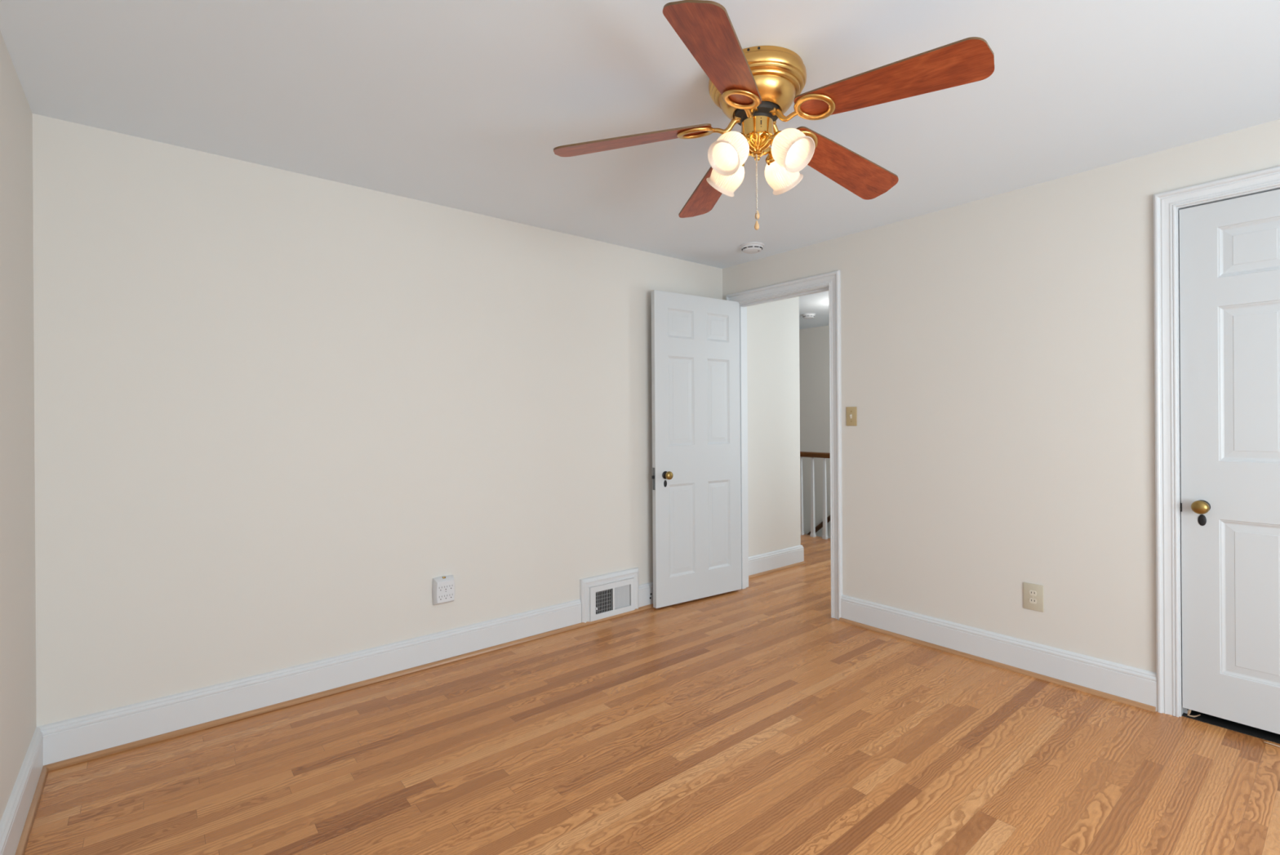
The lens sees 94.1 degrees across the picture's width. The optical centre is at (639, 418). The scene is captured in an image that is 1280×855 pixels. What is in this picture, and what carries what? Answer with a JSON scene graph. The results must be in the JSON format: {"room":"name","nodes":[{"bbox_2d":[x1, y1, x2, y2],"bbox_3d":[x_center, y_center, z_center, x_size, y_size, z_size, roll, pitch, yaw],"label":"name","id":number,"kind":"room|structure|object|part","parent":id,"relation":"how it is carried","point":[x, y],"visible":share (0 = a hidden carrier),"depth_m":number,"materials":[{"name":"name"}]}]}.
{"room":"empty bedroom","nodes":[
{"label":"empty bedroom","id":0,"kind":"room"},
{"bbox_2d":[0,31,36,821],"bbox_3d":[-0.672,0.076,0.193,0.120,2.560,5.120,0,0,-39],"label":"wall","id":1,"kind":"structure","parent":0,"point":[18,722],"depth_m":1.90,"materials":[{"name":"beige paint"}]},
{"bbox_2d":[0,726,43,854],"bbox_3d":[-0.649,1.214,0.284,0.019,0.162,5.000,0,0,-39],"label":"baseboard","id":2,"kind":"structure","parent":1,"relation":"attached to","point":[14,817],"depth_m":1.87,"materials":[{"name":"white paint"}]},
{"bbox_2d":[14,765,48,854],"bbox_3d":[-0.635,1.286,0.295,0.018,0.019,4.964,0,0,-39],"label":"trim","id":3,"kind":"structure","parent":1,"relation":"attached to","point":[28,824],"depth_m":1.95,"materials":[{"name":"brown wood"}]},
{"bbox_2d":[32,113,722,726],"bbox_3d":[-0.866,0.077,3.377,3.857,2.560,0.050,0,0,-39],"label":"wall","id":4,"kind":"structure","parent":0,"point":[273,407],"depth_m":2.76,"materials":[{"name":"beige paint"}]},
{"bbox_2d":[37,582,653,765],"bbox_3d":[-0.789,1.215,3.387,3.737,0.162,0.022,0,0,-39],"label":"baseboard","id":5,"kind":"structure","parent":4,"relation":"attached to","point":[67,739],"depth_m":2.70,"materials":[{"name":"white paint"}]},
{"bbox_2d":[44,603,653,770],"bbox_3d":[-0.771,1.287,3.380,3.719,0.019,0.018,0,0,-39],"label":"trim","id":6,"kind":"structure","parent":4,"relation":"attached to","point":[117,748],"depth_m":2.73,"materials":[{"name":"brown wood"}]},
{"bbox_2d":[431,574,454,604],"bbox_3d":[-1.041,0.913,3.167,0.116,0.146,0.046,0,0,-39],"label":"adapter","id":7,"kind":"object","parent":4,"relation":"attached to","point":[442,587],"visible":1,"depth_m":3.15,"materials":[{"name":"white plastic"}]},
{"bbox_2d":[579,567,639,622],"bbox_3d":[-0.183,1.150,3.870,0.467,0.285,0.044,0,0,-39],"label":"air vent","id":8,"kind":"object","parent":4,"relation":"in","point":[612,593],"visible":1,"depth_m":3.86,"materials":[{"name":"white metal"}]},
{"bbox_3d":[-0.188,1.178,3.873,0.361,0.226,0.032,0,0,-39],"label":"plate","id":9,"kind":"part","parent":8,"relation":"part of","materials":[{"name":"white paint"}]},
{"bbox_2d":[0,0,1279,268],"bbox_3d":[0.749,-1.184,1.397,3.857,0.060,5.170,0,0,-39],"label":"ceiling","id":10,"kind":"structure","parent":0,"point":[461,104],"depth_m":2.10,"materials":[{"name":"paint"}]},
{"bbox_2d":[739,241,764,253],"bbox_3d":[0.747,-1.131,3.968,0.160,0.045,0.160,0,0,-39],"label":"smoke detector","id":11,"kind":"object","parent":10,"relation":"attached to","point":[752,247],"visible":1,"depth_m":3.92,"materials":[{"name":"white plastic"}]},
{"bbox_2d":[553,0,995,230],"bbox_3d":[0.427,-0.890,1.985,1.319,0.521,1.317,0,0,-39],"label":"ceiling fan","id":12,"kind":"object","parent":10,"relation":"hanging from","point":[754,86],"visible":1,"depth_m":1.85,"materials":[{"name":"brown wood"}]},
{"bbox_3d":[-0.028,-0.948,2.034,0.539,0.088,0.154,0,0,7],"label":"blade","id":13,"kind":"part","parent":12,"relation":"part of","materials":[{"name":"brown wood"}]},
{"bbox_3d":[0.295,-0.942,2.397,0.154,0.107,0.539,0,0,-13],"label":"blade","id":14,"kind":"part","parent":12,"relation":"part of","materials":[{"name":"brown wood"}]},
{"bbox_3d":[0.219,-0.962,1.602,0.154,0.060,0.539,0,0,24],"label":"blade","id":15,"kind":"part","parent":12,"relation":"part of","materials":[{"name":"brown wood"}]},
{"bbox_3d":[0.311,-0.860,2.083,0.115,0.115,0.114,0,-43,-40],"label":"lamp shade","id":16,"kind":"part","parent":12,"relation":"part of","materials":[{"name":"white glass"}]},
{"bbox_3d":[0.295,-0.860,1.906,0.115,0.115,0.114,0,43,50],"label":"lamp shade","id":17,"kind":"part","parent":12,"relation":"part of","materials":[{"name":"white glass"}]},
{"bbox_3d":[0.308,-0.876,1.917,0.045,0.045,0.072,0,43,50],"label":"bulb","id":18,"kind":"part","parent":12,"relation":"part of","materials":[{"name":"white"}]},
{"bbox_3d":[0.352,-0.904,1.954,0.065,0.037,0.022,0,0,-39],"label":"fitter arm","id":19,"kind":"part","parent":12,"relation":"part of","materials":[{"name":"gold metal"}]},
{"bbox_3d":[0.386,-0.766,1.972,0.005,0.221,0.005,0,0,-39],"label":"pull chain","id":20,"kind":"part","parent":12,"relation":"part of","materials":[{"name":"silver metal"}]},
{"bbox_3d":[0.389,-0.785,1.978,0.004,0.184,0.004,0,0,28],"label":"pull chain","id":21,"kind":"part","parent":12,"relation":"part of","materials":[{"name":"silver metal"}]},
{"bbox_3d":[0.424,-0.904,1.947,0.022,0.037,0.065,0,0,-39],"label":"fitter arm","id":22,"kind":"part","parent":12,"relation":"part of","materials":[{"name":"gold metal"}]},
{"bbox_3d":[0.431,-0.904,2.019,0.065,0.037,0.022,0,0,-39],"label":"fitter arm","id":23,"kind":"part","parent":12,"relation":"part of","materials":[{"name":"gold metal"}]},
{"bbox_3d":[0.488,-0.861,2.067,0.115,0.115,0.114,0,-43,50],"label":"lamp shade","id":24,"kind":"part","parent":12,"relation":"part of","materials":[{"name":"white glass"}]},
{"bbox_3d":[0.461,-0.877,1.903,0.045,0.045,0.072,0,43,-40],"label":"bulb","id":25,"kind":"part","parent":12,"relation":"part of","materials":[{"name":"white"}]},
{"bbox_3d":[0.472,-0.861,1.890,0.115,0.115,0.114,0,43,-40],"label":"lamp shade","id":26,"kind":"part","parent":12,"relation":"part of","materials":[{"name":"white glass"}]},
{"bbox_3d":[0.747,-0.941,2.212,0.539,0.117,0.154,0,0,-32],"label":"blade","id":27,"kind":"part","parent":12,"relation":"part of","materials":[{"name":"brown wood"}]},
{"bbox_3d":[0.706,-0.956,1.707,0.539,0.082,0.154,0,0,42],"label":"blade","id":28,"kind":"part","parent":12,"relation":"part of","materials":[{"name":"brown wood"}]},
{"bbox_2d":[24,533,1279,854],"bbox_3d":[0.603,1.311,3.378,5.977,0.053,8.400,0,0,-39],"label":"floor","id":29,"kind":"structure","parent":0,"point":[754,719],"depth_m":2.23,"materials":[{"name":"brown wood"}]},
{"bbox_2d":[800,451,830,539],"bbox_3d":[1.882,0.819,6.433,0.068,0.919,5.100,0,0,-39],"label":"stair railing","id":30,"kind":"object","parent":29,"relation":"on","point":[802,454],"visible":0.32,"depth_m":6.43,"materials":[{"name":"white paint"}]},
{"bbox_3d":[1.879,0.388,6.433,0.068,0.057,5.100,0,0,-39],"label":"handrail","id":31,"kind":"part","parent":30,"relation":"part of","materials":[{"name":"brown wood"}]},
{"bbox_2d":[1186,709,1200,716],"bbox_3d":[2.365,1.257,2.542,0.042,0.033,0.013,0,0,35],"label":"wood splinter","id":32,"kind":"object","parent":29,"relation":"on","point":[1188,710],"visible":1,"depth_m":2.55,"materials":[{"name":"beige wood"}]},
{"bbox_2d":[1263,741,1279,746],"bbox_3d":[2.473,1.271,2.318,0.009,0.005,0.060,0,0,-33],"label":"wood splinter","id":33,"kind":"object","parent":29,"relation":"on","point":[1264,741],"visible":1,"depth_m":2.32,"materials":[{"name":"beige wood"}]},
{"bbox_2d":[799,290,829,328],"bbox_3d":[1.493,-1.189,6.190,3.130,0.060,5.400,0,0,-39],"label":"ceiling","id":34,"kind":"structure","parent":0,"point":[817,304],"depth_m":6.35,"materials":[{"name":"paint"}]},
{"bbox_2d":[801,313,815,318],"bbox_3d":[1.878,-1.139,6.635,0.150,0.045,0.150,0,0,-39],"label":"smoke detector","id":35,"kind":"object","parent":34,"relation":"attached to","point":[804,315],"visible":1,"depth_m":6.59,"materials":[{"name":"white plastic"}]},
{"bbox_2d":[799,324,830,537],"bbox_3d":[2.670,1.403,7.141,0.100,5.140,5.400,0,0,-39],"label":"wall","id":36,"kind":"structure","parent":0,"point":[814,342],"depth_m":7.58,"materials":[{"name":"beige paint"}]},
{"bbox_2d":[806,515,830,534],"bbox_3d":[2.027,1.680,7.776,0.093,2.168,2.536,0,0,-39],"label":"stair handrail","id":37,"kind":"object","parent":36,"relation":"attached to","point":[820,526],"visible":0.02,"depth_m":7.44,"materials":[{"name":"brown wood"}]},
{"bbox_2d":[722,119,1279,672],"bbox_3d":[1.623,0.060,4.207,1.045,2.560,8.420,0,0,-39],"label":"wall","id":38,"kind":"structure","parent":0,"point":[997,351],"depth_m":3.09,"materials":[{"name":"beige paint"}]},
{"bbox_2d":[651,289,741,608],"bbox_3d":[0.427,0.202,4.213,0.800,2.142,0.110,0,0,-34],"label":"door","id":39,"kind":"structure","parent":38,"relation":"in","point":[695,477],"depth_m":4.20,"materials":[{"name":"grey paint"}]},
{"bbox_3d":[0.093,0.406,4.016,0.002,0.150,0.024,0,0,-34],"label":"latch plate","id":40,"kind":"part","parent":39,"relation":"part of","materials":[{"name":"silver metal"}]},
{"bbox_3d":[0.192,0.383,4.019,0.057,0.057,0.056,0,0,-34],"label":"knob","id":41,"kind":"part","parent":39,"relation":"part of","materials":[{"name":"gold metal"}]},
{"bbox_2d":[748,544,804,575],"bbox_3d":[1.091,1.203,4.995,0.919,0.162,0.019,0,0,-39],"label":"baseboard","id":42,"kind":"structure","parent":38,"relation":"attached to","point":[768,561],"depth_m":5.03,"materials":[{"name":"white paint"}]},
{"bbox_2d":[748,560,806,578],"bbox_3d":[1.109,1.274,4.987,0.936,0.019,0.018,0,0,-39],"label":"trim","id":43,"kind":"structure","parent":38,"relation":"attached to","point":[803,562],"depth_m":5.02,"materials":[{"name":"brown wood"}]},
{"bbox_2d":[725,270,842,620],"bbox_3d":[1.026,0.171,4.206,0.168,2.227,0.963,0,0,-39],"label":"door frame","id":44,"kind":"structure","parent":38,"relation":"attached to","point":[833,279],"depth_m":3.84,"materials":[{"name":"white paint"}]},
{"bbox_2d":[845,406,857,426],"bbox_3d":[1.323,-0.015,3.735,0.018,0.120,0.073,0,0,-39],"label":"light switch","id":45,"kind":"object","parent":38,"relation":"attached to","point":[851,411],"visible":1,"depth_m":3.73,"materials":[{"name":"beige plastic"}]},
{"bbox_2d":[839,617,1155,712],"bbox_3d":[1.757,1.270,3.187,0.018,0.019,1.538,0,0,-39],"label":"trim","id":46,"kind":"structure","parent":38,"relation":"attached to","point":[1093,691],"depth_m":3.02,"materials":[{"name":"brown wood"}]},
{"bbox_2d":[840,594,1156,711],"bbox_3d":[1.771,1.198,3.196,0.019,0.162,1.547,0,0,-39],"label":"baseboard","id":47,"kind":"structure","parent":38,"relation":"attached to","point":[1130,682],"depth_m":3.03,"materials":[{"name":"white paint"}]},
{"bbox_2d":[1023,582,1044,612],"bbox_3d":[1.961,0.889,2.970,0.009,0.132,0.088,0,0,-39],"label":"wall outlet","id":48,"kind":"object","parent":38,"relation":"attached to","point":[1033,593],"visible":1,"depth_m":2.97,"materials":[{"name":"beige plastic"}]},
{"bbox_2d":[1029,597,1036,604],"bbox_3d":[1.959,0.909,2.968,0.003,0.025,0.034,0,0,-39],"label":"socket","id":49,"kind":"object","parent":48,"relation":"attached to","point":[1032,600],"depth_m":2.97,"materials":[{"name":"beige plastic"}]},
{"bbox_2d":[1029,590,1036,595],"bbox_3d":[1.959,0.870,2.968,0.003,0.025,0.034,0,0,-39],"label":"socket","id":50,"kind":"object","parent":48,"relation":"attached to","point":[1032,593],"depth_m":2.97,"materials":[{"name":"beige plastic"}]},
{"bbox_2d":[1153,165,1279,716],"bbox_3d":[2.595,0.147,2.274,0.145,2.254,0.943,0,0,-39],"label":"door frame","id":51,"kind":"structure","parent":38,"relation":"attached to","point":[1165,203],"depth_m":2.56,"materials":[{"name":"white paint"}]},
{"bbox_2d":[1178,188,1279,733],"bbox_3d":[2.551,0.169,2.240,0.100,2.130,0.784,0,0,-39],"label":"door","id":52,"kind":"structure","parent":38,"relation":"in","point":[1229,249],"depth_m":2.43,"materials":[{"name":"grey paint"}]},
{"bbox_3d":[2.330,0.368,2.475,0.056,0.057,0.057,0,0,-39],"label":"knob","id":53,"kind":"part","parent":52,"relation":"part of","materials":[{"name":"gold metal"}]}
]}

